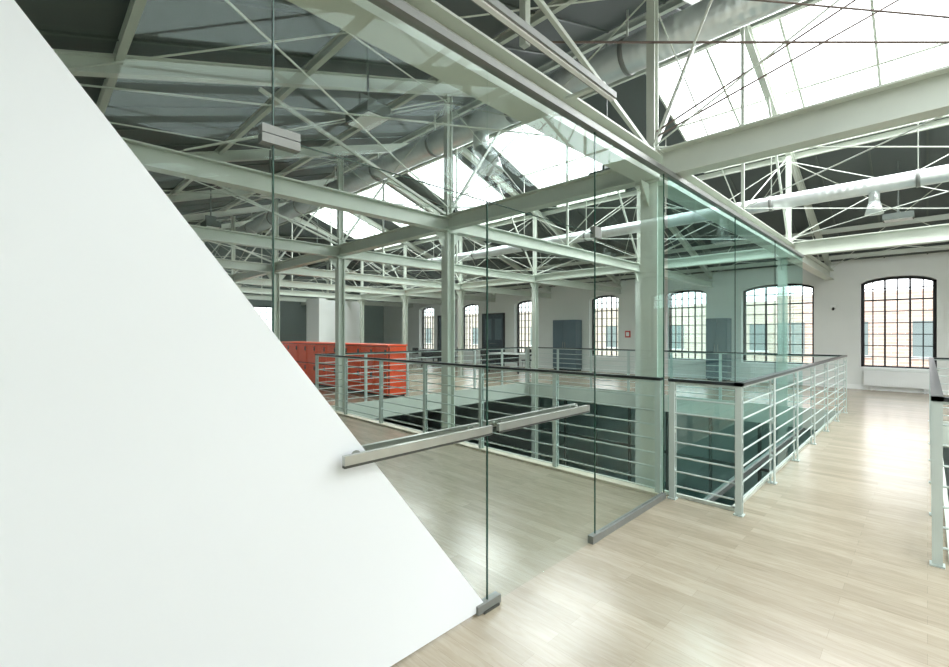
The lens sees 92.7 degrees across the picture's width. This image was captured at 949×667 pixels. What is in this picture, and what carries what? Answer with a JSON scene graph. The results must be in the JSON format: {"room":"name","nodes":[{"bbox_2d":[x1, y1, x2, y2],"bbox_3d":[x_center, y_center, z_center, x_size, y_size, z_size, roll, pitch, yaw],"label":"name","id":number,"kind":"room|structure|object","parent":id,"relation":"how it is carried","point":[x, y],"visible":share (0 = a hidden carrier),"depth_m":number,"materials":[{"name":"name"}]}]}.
{"room":"converted industrial loft office","nodes":[
{"label":"converted industrial loft office","id":0,"kind":"room"},
{"bbox_2d":[205,242,383,343],"bbox_3d":[-11.752,0.100,22.472,0.400,10.200,16.840,0,0,45],"label":"wall","id":1,"kind":"structure","parent":0,"point":[292,314],"depth_m":24.25,"materials":[{"name":"grey paint"}]},
{"bbox_2d":[253,306,271,325],"bbox_3d":[-10.889,-0.235,23.334,0.080,2.330,1.500,0,0,45],"label":"window","id":2,"kind":"structure","parent":1,"relation":"in","point":[266,307],"depth_m":23.40,"materials":[{"name":"black metal"}]},
{"bbox_2d":[306,298,359,342],"bbox_3d":[-6.081,0.000,20.506,1.200,3.000,2.600,0,0,45],"label":"wall partition","id":3,"kind":"structure","parent":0,"point":[320,312],"depth_m":20.40,"materials":[{"name":"white paint"}]},
{"bbox_2d":[15,0,948,298],"bbox_3d":[-0.297,-3.406,11.017,32.800,3.153,17.840,0,0,45],"label":"roof trusses","id":4,"kind":"structure","parent":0,"point":[165,27],"depth_m":6.93,"materials":[{"name":"metal"}]},
{"bbox_2d":[200,184,220,228],"bbox_3d":[-5.515,-2.705,9.475,0.440,1.026,0.280,0,0,45],"label":"pendant light","id":5,"kind":"object","parent":4,"relation":"hanging from","point":[210,221],"visible":0.68,"depth_m":9.38,"materials":[{"name":"paint"}]},
{"bbox_2d":[256,147,276,199],"bbox_3d":[-3.253,-2.705,7.213,0.440,1.026,0.280,0,0,45],"label":"pendant light","id":6,"kind":"object","parent":4,"relation":"hanging from","point":[270,198],"visible":0.11,"depth_m":7.21,"materials":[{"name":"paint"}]},
{"bbox_2d":[211,229,413,307],"bbox_3d":[-9.489,-3.109,20.209,0.240,3.219,16.890,0,0,45],"label":"roof truss","id":7,"kind":"object","parent":4,"relation":"attached to","point":[254,297],"depth_m":21.76,"materials":[{"name":"metal"}]},
{"bbox_2d":[202,216,440,304],"bbox_3d":[-7.227,-3.109,17.946,0.240,3.219,16.890,0,0,45],"label":"roof truss","id":8,"kind":"object","parent":4,"relation":"attached to","point":[223,226],"depth_m":18.72,"materials":[{"name":"metal"}]},
{"bbox_2d":[183,202,494,301],"bbox_3d":[-4.964,-3.109,15.684,0.240,3.219,16.890,0,0,45],"label":"roof truss","id":9,"kind":"object","parent":4,"relation":"attached to","point":[254,281],"depth_m":15.67,"materials":[{"name":"metal"}]},
{"bbox_2d":[310,207,401,250],"bbox_3d":[-4.755,-4.234,18.155,2.035,1.167,3.120,0,0,45],"label":"skylight","id":10,"kind":"object","parent":4,"relation":"attached to","point":[323,209],"visible":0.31,"depth_m":18.29,"materials":[{"name":"paint"}]},
{"bbox_2d":[167,178,550,297],"bbox_3d":[-2.701,-3.109,13.421,0.240,3.219,16.890,0,0,45],"label":"roof truss","id":11,"kind":"object","parent":4,"relation":"attached to","point":[225,263],"depth_m":12.56,"materials":[{"name":"metal"}]},
{"bbox_2d":[345,42,390,131],"bbox_3d":[-1.131,-2.696,4.808,0.440,0.908,0.280,0,0,45],"label":"pendant light","id":12,"kind":"object","parent":4,"relation":"hanging from","point":[367,105],"visible":0.8,"depth_m":4.74,"materials":[{"name":"paint"}]},
{"bbox_2d":[53,49,713,287],"bbox_3d":[1.824,-3.109,8.895,0.240,3.219,16.890,0,0,45],"label":"roof truss","id":13,"kind":"object","parent":4,"relation":"attached to","point":[154,158],"depth_m":5.24,"materials":[{"name":"metal"}]},
{"bbox_2d":[172,143,621,293],"bbox_3d":[-0.438,-3.109,11.158,0.240,3.219,16.890,0,0,45],"label":"roof truss","id":14,"kind":"object","parent":4,"relation":"attached to","point":[210,234],"depth_m":8.96,"materials":[{"name":"metal"}]},
{"bbox_2d":[358,184,435,238],"bbox_3d":[-2.493,-4.234,15.892,2.035,1.167,3.120,0,0,45],"label":"skylight","id":15,"kind":"object","parent":4,"relation":"attached to","point":[368,190],"visible":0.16,"depth_m":15.12,"materials":[{"name":"paint"}]},
{"bbox_2d":[440,119,458,214],"bbox_3d":[-0.424,-3.274,8.909,0.440,2.064,0.280,0,0,45],"label":"pendant light","id":16,"kind":"object","parent":4,"relation":"hanging from","point":[455,209],"visible":0.2,"depth_m":8.90,"materials":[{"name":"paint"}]},
{"bbox_2d":[406,154,525,224],"bbox_3d":[-0.230,-4.234,13.630,2.035,1.167,3.120,0,0,45],"label":"skylight","id":17,"kind":"object","parent":4,"relation":"attached to","point":[430,164],"visible":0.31,"depth_m":13.49,"materials":[{"name":"paint"}]},
{"bbox_2d":[235,0,804,233],"bbox_3d":[-0.035,-3.384,7.743,23.000,1.469,0.444,0,0,45],"label":"air duct","id":18,"kind":"object","parent":4,"relation":"hanging from","point":[614,62],"visible":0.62,"depth_m":5.91,"materials":[{"name":"metal"}]},
{"bbox_2d":[489,124,625,206],"bbox_3d":[2.068,-4.234,11.331,2.135,1.167,3.120,0,0,45],"label":"skylight","id":19,"kind":"object","parent":4,"relation":"attached to","point":[531,137],"visible":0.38,"depth_m":11.56,"materials":[{"name":"paint"}]},
{"bbox_2d":[589,44,609,174],"bbox_3d":[1.980,-3.333,6.788,0.440,2.082,0.280,0,0,45],"label":"pendant light","id":20,"kind":"object","parent":4,"relation":"hanging from","point":[603,166],"visible":0.16,"depth_m":6.78,"materials":[{"name":"paint"}]},
{"bbox_2d":[600,218,614,256],"bbox_3d":[3.818,-2.766,13.152,0.440,1.148,0.280,0,0,45],"label":"pendant light","id":21,"kind":"object","parent":4,"relation":"hanging from","point":[606,252],"visible":0.5,"depth_m":13.07,"materials":[{"name":"paint"}]},
{"bbox_2d":[427,59,948,261],"bbox_3d":[5.021,-3.028,8.556,19.000,2.256,0.270,0,0,45],"label":"air duct","id":22,"kind":"object","parent":4,"relation":"hanging from","point":[872,187],"visible":0.68,"depth_m":7.79,"materials":[{"name":"metal"}]},
{"bbox_2d":[711,195,734,244],"bbox_3d":[6.010,-2.766,10.960,0.440,1.148,0.280,0,0,45],"label":"pendant light","id":23,"kind":"object","parent":4,"relation":"hanging from","point":[723,236],"visible":0.84,"depth_m":10.89,"materials":[{"name":"paint"}]},
{"bbox_2d":[659,0,948,173],"bbox_3d":[8.114,-4.234,5.286,11.235,1.167,3.120,0,0,45],"label":"skylight","id":24,"kind":"object","parent":4,"relation":"attached to","point":[878,63],"visible":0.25,"depth_m":7.68,"materials":[{"name":"paint"}]},
{"bbox_2d":[882,161,913,222],"bbox_3d":[8.202,-2.766,8.768,0.440,1.148,0.280,0,0,45],"label":"pendant light","id":25,"kind":"object","parent":4,"relation":"hanging from","point":[906,215],"visible":0.84,"depth_m":8.71,"materials":[{"name":"paint"}]},
{"bbox_2d":[96,0,948,297],"bbox_3d":[0.071,-3.378,11.384,32.000,2.745,15.060,0,0,45],"label":"roof","id":26,"kind":"structure","parent":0,"point":[135,9],"depth_m":8.26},
{"bbox_2d":[67,0,948,298],"bbox_3d":[-0.527,-2.550,11.246,25.364,1.710,16.249,0,0,45],"label":"wind bracing","id":27,"kind":"object","parent":26,"relation":"attached to","point":[345,112],"visible":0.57,"depth_m":4.87,"materials":[{"name":"paint"}]},
{"bbox_2d":[412,0,616,101],"bbox_3d":[-0.368,-1.675,2.029,0.310,0.070,3.550,0,0,45],"label":"track","id":28,"kind":"object","parent":26,"relation":"attached to","point":[495,8],"visible":1,"depth_m":2.62,"materials":[{"name":"metal"}]},
{"bbox_2d":[519,0,948,136],"bbox_3d":[3.251,-3.175,3.977,5.864,2.466,1.255,0,0,-4],"label":"rods","id":29,"kind":"object","parent":26,"relation":"attached to","point":[524,5],"visible":0.88,"depth_m":3.49,"materials":[{"name":"paint"}]},
{"bbox_2d":[376,417,734,505],"bbox_3d":[-0.297,5.250,11.017,32.000,0.100,16.840,0,0,45],"label":"floor","id":30,"kind":"structure","parent":0,"point":[721,500],"depth_m":17.71,"materials":[{"name":"black"}]},
{"bbox_2d":[207,0,948,281],"bbox_3d":[-2.510,-2.460,8.803,32.000,1.890,0.180,0,0,45],"label":"steel beam","id":31,"kind":"object","parent":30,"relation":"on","point":[923,96],"visible":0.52,"depth_m":3.94,"materials":[{"name":"white metal"}]},
{"bbox_2d":[301,154,948,304],"bbox_3d":[1.923,-2.458,13.237,32.000,1.886,0.180,0,0,45],"label":"ventilation duct","id":32,"kind":"object","parent":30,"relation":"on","point":[939,233],"visible":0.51,"depth_m":9.12,"materials":[{"name":"white metal"}]},
{"bbox_2d":[538,397,816,492],"bbox_3d":[4.476,3.510,11.688,7.060,3.380,0.060,0,0,45],"label":"wall","id":33,"kind":"structure","parent":30,"relation":"on","point":[628,444],"depth_m":11.32,"materials":[{"name":"paint"}]},
{"bbox_2d":[319,359,948,666],"bbox_3d":[-0.297,1.660,11.017,32.000,0.320,16.840,0,0,45],"label":"floor","id":34,"kind":"structure","parent":0,"point":[826,564],"depth_m":3.03,"materials":[{"name":"brown wood"}]},
{"bbox_2d":[0,0,482,666],"bbox_3d":[-0.861,0.018,1.536,0.002,2.936,2.625,0,0,45],"label":"wall","id":35,"kind":"structure","parent":34,"relation":"on","point":[176,491],"depth_m":1.40,"materials":[{"name":"white paint"}]},
{"bbox_2d":[342,422,492,468],"bbox_3d":[-0.253,0.514,2.151,0.122,0.052,0.865,0,0,45],"label":"door push bar","id":36,"kind":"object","parent":35,"relation":"in","point":[397,447],"depth_m":2.09,"materials":[{"name":"silver metal"}]},
{"bbox_2d":[483,403,589,432],"bbox_3d":[0.421,0.514,2.825,0.122,0.052,0.930,0,0,45],"label":"door push bar","id":37,"kind":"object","parent":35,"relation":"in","point":[503,424],"depth_m":2.74,"materials":[{"name":"silver metal"}]},
{"bbox_2d":[266,272,285,339],"bbox_3d":[-4.914,0.000,11.208,0.210,2.999,0.500,0,0,45],"label":"steel column","id":38,"kind":"structure","parent":34,"relation":"on","point":[278,277],"depth_m":11.20,"materials":[{"name":"metal"}]},
{"bbox_2d":[329,256,351,411],"bbox_3d":[-2.652,1.851,8.945,0.210,6.699,0.500,0,0,45],"label":"steel column","id":39,"kind":"structure","parent":34,"relation":"on","point":[340,264],"depth_m":8.93,"materials":[{"name":"metal"}]},
{"bbox_2d":[281,341,407,397],"bbox_3d":[-3.933,0.880,12.754,6.040,1.240,0.565,0,0,45],"label":"locker","id":40,"kind":"object","parent":34,"relation":"on","point":[303,353],"visible":0.74,"depth_m":11.43,"materials":[{"name":"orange metal"}]},
{"bbox_2d":[357,300,366,342],"bbox_3d":[-5.006,0.000,20.167,0.210,2.999,0.500,0,0,45],"label":"steel column","id":41,"kind":"structure","parent":34,"relation":"on","point":[361,302],"depth_m":20.12,"materials":[{"name":"metal"}]},
{"bbox_2d":[400,295,409,350],"bbox_3d":[-2.744,0.000,17.904,0.210,2.999,0.500,0,0,45],"label":"steel column","id":42,"kind":"structure","parent":34,"relation":"on","point":[405,298],"depth_m":17.90,"materials":[{"name":"metal"}]},
{"bbox_2d":[412,348,425,366],"bbox_3d":[-2.450,1.060,20.036,0.440,0.881,0.470,0,0,45],"label":"chair","id":43,"kind":"object","parent":34,"relation":"on","point":[413,349],"visible":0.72,"depth_m":19.91,"materials":[{"name":"metal"}]},
{"bbox_2d":[421,351,455,366],"bbox_3d":[-1.626,1.130,20.294,1.600,0.740,0.800,0,0,45],"label":"table","id":44,"kind":"object","parent":34,"relation":"on","point":[437,355],"visible":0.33,"depth_m":20.07,"materials":[{"name":"white paint"}]},
{"bbox_2d":[435,230,460,428],"bbox_3d":[-0.389,1.851,6.682,0.210,6.699,0.500,0,0,45],"label":"steel column","id":45,"kind":"structure","parent":34,"relation":"on","point":[448,239],"depth_m":6.67,"materials":[{"name":"metal"}]},
{"bbox_2d":[455,290,465,376],"bbox_3d":[-0.481,0.000,15.641,0.210,2.999,0.500,0,0,45],"label":"steel column","id":46,"kind":"structure","parent":34,"relation":"on","point":[460,293],"depth_m":15.61,"materials":[{"name":"metal"}]},
{"bbox_2d":[480,350,495,372],"bbox_3d":[0.520,1.060,17.349,0.440,0.881,0.470,0,0,45],"label":"chair","id":47,"kind":"object","parent":34,"relation":"on","point":[482,352],"visible":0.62,"depth_m":17.25,"materials":[{"name":"metal"}]},
{"bbox_2d":[315,347,662,492],"bbox_3d":[1.648,0.955,9.023,6.962,1.091,6.782,0,0,45],"label":"railing","id":48,"kind":"object","parent":34,"relation":"on","point":[555,386],"visible":0.77,"depth_m":5.83,"materials":[{"name":"metal"}]},
{"bbox_2d":[488,352,530,373],"bbox_3d":[1.343,1.130,17.607,1.600,0.740,0.800,0,0,45],"label":"table","id":49,"kind":"object","parent":34,"relation":"on","point":[510,358],"visible":0.64,"depth_m":17.26,"materials":[{"name":"white paint"}]},
{"bbox_2d":[530,282,539,458],"bbox_3d":[1.782,1.851,13.378,0.210,6.699,0.500,0,0,45],"label":"steel column","id":50,"kind":"structure","parent":34,"relation":"on","point":[535,285],"depth_m":13.35,"materials":[{"name":"metal"}]},
{"bbox_2d":[553,320,581,370],"bbox_3d":[3.769,0.475,18.477,1.100,2.050,0.495,0,0,45],"label":"tall cabinet","id":51,"kind":"object","parent":34,"relation":"on","point":[566,333],"visible":0.83,"depth_m":18.23,"materials":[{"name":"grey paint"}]},
{"bbox_2d":[368,0,803,538],"bbox_3d":[2.249,0.180,4.653,0.060,3.359,11.440,0,0,45],"label":"glass partition frame","id":52,"kind":"object","parent":34,"relation":"on","point":[399,9],"visible":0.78,"depth_m":3.09,"materials":[{"name":"metal"}]},
{"bbox_2d":[272,0,273,332],"bbox_3d":[-0.742,-0.612,1.663,0.005,1.217,0.010,0,0,-45],"label":"glass edges","id":53,"kind":"object","parent":52,"relation":"in","point":[272,0],"depth_m":1.66,"materials":[{"name":"glass"}]},
{"bbox_2d":[301,145,591,599],"bbox_3d":[0.083,0.364,2.487,2.117,2.170,0.010,0,0,-45],"label":"glass edges","id":54,"kind":"object","parent":52,"relation":"in","point":[486,290],"depth_m":2.47,"materials":[{"name":"glass"}]},
{"bbox_2d":[258,122,601,615],"bbox_3d":[0.070,0.365,2.474,0.060,2.270,2.382,0,0,45],"label":"fittings","id":55,"kind":"object","parent":54,"relation":"attached to","point":[269,135],"visible":0.98,"depth_m":1.70,"materials":[{"name":"metal"}]},
{"bbox_2d":[594,132,595,533],"bbox_3d":[0.865,-0.004,3.269,0.014,2.895,0.010,0,0,-45],"label":"glass edges","id":56,"kind":"object","parent":52,"relation":"in","point":[594,132],"depth_m":3.27,"materials":[{"name":"glass"}]},
{"bbox_2d":[663,174,663,492],"bbox_3d":[1.713,0.000,4.117,0.005,2.887,0.010,0,0,-45],"label":"glass edges","id":57,"kind":"object","parent":52,"relation":"in","point":[663,174],"depth_m":4.13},
{"bbox_2d":[735,217,735,381],"bbox_3d":[3.255,-0.424,5.659,0.005,2.047,0.010,0,0,-45],"label":"glass edges","id":58,"kind":"object","parent":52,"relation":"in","point":[735,217],"depth_m":5.66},
{"bbox_2d":[634,272,639,483],"bbox_3d":[4.045,1.851,11.116,0.210,6.699,0.500,0,0,45],"label":"steel column","id":59,"kind":"structure","parent":34,"relation":"on","point":[637,274],"depth_m":11.08,"materials":[{"name":"metal"}]},
{"bbox_2d":[331,382,948,557],"bbox_3d":[4.063,1.670,6.608,13.602,0.400,6.811,0,0,45],"label":"floor edge","id":60,"kind":"structure","parent":34,"relation":"attached to","point":[682,406],"depth_m":9.80,"materials":[{"name":"paint"}]},
{"bbox_2d":[636,178,668,488],"bbox_3d":[1.775,1.851,4.518,0.255,6.699,0.530,0,0,45],"label":"steel column","id":61,"kind":"structure","parent":34,"relation":"on","point":[651,191],"depth_m":4.47,"materials":[{"name":"metal"}]},
{"bbox_2d":[287,0,833,279],"bbox_3d":[3.988,-3.109,6.732,0.240,3.219,16.890,0,0,45],"label":"roof truss","id":62,"kind":"object","parent":61,"relation":"on","point":[362,19],"depth_m":3.45,"materials":[{"name":"metal"}]},
{"bbox_2d":[527,347,847,517],"bbox_3d":[1.920,0.955,8.821,7.632,1.091,6.882,0,0,45],"label":"railing","id":63,"kind":"object","parent":34,"relation":"on","point":[738,386],"visible":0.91,"depth_m":4.54,"materials":[{"name":"metal"}]},
{"bbox_2d":[706,318,731,381],"bbox_3d":[7.786,0.510,14.461,0.620,1.980,0.495,0,0,45],"label":"tall cabinet","id":64,"kind":"object","parent":34,"relation":"on","point":[718,330],"visible":0.83,"depth_m":14.30,"materials":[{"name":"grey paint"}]},
{"bbox_2d":[751,365,802,384],"bbox_3d":[8.987,1.242,13.513,1.300,0.515,0.130,0,0,45],"label":"radiator","id":65,"kind":"object","parent":34,"relation":"on","point":[766,370],"visible":0.44,"depth_m":13.62,"materials":[{"name":"white metal"}]},
{"bbox_2d":[776,257,789,464],"bbox_3d":[6.138,1.851,9.023,0.210,6.699,0.500,0,0,45],"label":"steel column","id":66,"kind":"structure","parent":34,"relation":"on","point":[782,262],"depth_m":8.98,"materials":[{"name":"grey metal"}]},
{"bbox_2d":[864,370,928,393],"bbox_3d":[10.861,1.242,11.639,1.300,0.515,0.130,0,0,45],"label":"radiator","id":67,"kind":"object","parent":34,"relation":"on","point":[915,380],"visible":0.94,"depth_m":11.60,"materials":[{"name":"white metal"}]},
{"bbox_2d":[928,357,948,568],"bbox_3d":[6.518,0.955,4.223,3.227,1.091,6.882,0,0,45],"label":"railing","id":68,"kind":"object","parent":34,"relation":"on","point":[937,399],"visible":1,"depth_m":2.92,"materials":[{"name":"metal"}]},
{"bbox_2d":[384,252,948,500],"bbox_3d":[5.798,1.540,17.112,32.000,7.320,0.400,0,0,45],"label":"wall","id":69,"kind":"structure","parent":0,"point":[837,331],"depth_m":15.19,"materials":[{"name":"white paint"}]},
{"bbox_2d":[419,307,433,349],"bbox_3d":[-2.574,-0.284,25.428,1.380,2.431,0.320,0,0,45],"label":"window","id":70,"kind":"structure","parent":69,"relation":"in","point":[425,312],"depth_m":25.65,"materials":[{"name":"black metal"}]},
{"bbox_2d":[437,315,440,360],"bbox_3d":[-1.517,0.265,24.080,1.340,2.470,0.089,0,0,45],"label":"door","id":71,"kind":"structure","parent":69,"relation":"in","point":[438,317],"depth_m":24.46,"materials":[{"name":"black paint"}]},
{"bbox_2d":[463,304,477,351],"bbox_3d":[-0.170,-0.284,23.023,1.380,2.431,0.320,0,0,45],"label":"window","id":72,"kind":"structure","parent":69,"relation":"in","point":[465,310],"depth_m":23.38,"materials":[{"name":"black metal"}]},
{"bbox_2d":[482,313,504,365],"bbox_3d":[0.887,0.265,21.676,1.440,2.470,0.089,0,0,45],"label":"door","id":73,"kind":"structure","parent":69,"relation":"in","point":[496,321],"depth_m":21.62,"materials":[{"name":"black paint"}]},
{"bbox_2d":[517,300,530,352],"bbox_3d":[2.376,-0.284,20.478,1.330,2.431,0.320,0,0,45],"label":"window","id":74,"kind":"structure","parent":69,"relation":"in","point":[528,301],"depth_m":20.83,"materials":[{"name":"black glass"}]},
{"bbox_2d":[589,295,618,357],"bbox_3d":[5.120,-0.284,17.734,1.330,2.431,0.320,0,0,45],"label":"window","id":75,"kind":"structure","parent":69,"relation":"in","point":[606,296],"depth_m":17.96,"materials":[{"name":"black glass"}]},
{"bbox_2d":[625,331,630,337],"bbox_3d":[5.711,0.025,16.884,0.200,0.250,0.044,0,0,45],"label":"fire sign","id":76,"kind":"object","parent":69,"relation":"attached to","point":[627,333],"visible":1,"depth_m":16.86,"materials":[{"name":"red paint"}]},
{"bbox_2d":[409,357,948,394],"bbox_3d":[5.650,1.440,16.963,32.000,0.120,0.020,0,0,45],"label":"baseboard","id":77,"kind":"structure","parent":69,"relation":"attached to","point":[851,386],"depth_m":13.18,"materials":[{"name":"white paint"}]},
{"bbox_2d":[665,290,705,361],"bbox_3d":[7.304,-0.284,15.549,1.380,2.431,0.320,0,0,45],"label":"window","id":78,"kind":"structure","parent":69,"relation":"in","point":[683,291],"depth_m":15.68,"materials":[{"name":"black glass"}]},
{"bbox_2d":[741,284,813,365],"bbox_3d":[9.150,-0.284,13.704,1.930,2.431,0.320,0,0,45],"label":"window","id":79,"kind":"structure","parent":69,"relation":"in","point":[773,285],"depth_m":13.79,"materials":[{"name":"metal"},{"name":"black painted metal"}]},
{"bbox_2d":[860,276,938,370],"bbox_3d":[11.031,-0.284,11.823,1.530,2.431,0.320,0,0,45],"label":"window","id":80,"kind":"structure","parent":69,"relation":"in","point":[934,286],"depth_m":11.89,"materials":[{"name":"metal"},{"name":"black painted metal"}]},
{"bbox_3d":[0.000,11.600,21.213,150.000,0.200,150.000,0,0,45],"label":"ground","id":81,"kind":"structure","parent":0,"visible":0},
{"bbox_2d":[426,288,932,366],"bbox_3d":[16.221,4.700,30.363,100.000,13.600,6.120,0,0,45],"label":"neighbouring building","id":82,"kind":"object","parent":81,"relation":"on","point":[903,316],"visible":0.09,"depth_m":24.63,"materials":[{"name":"brick"}]}
]}

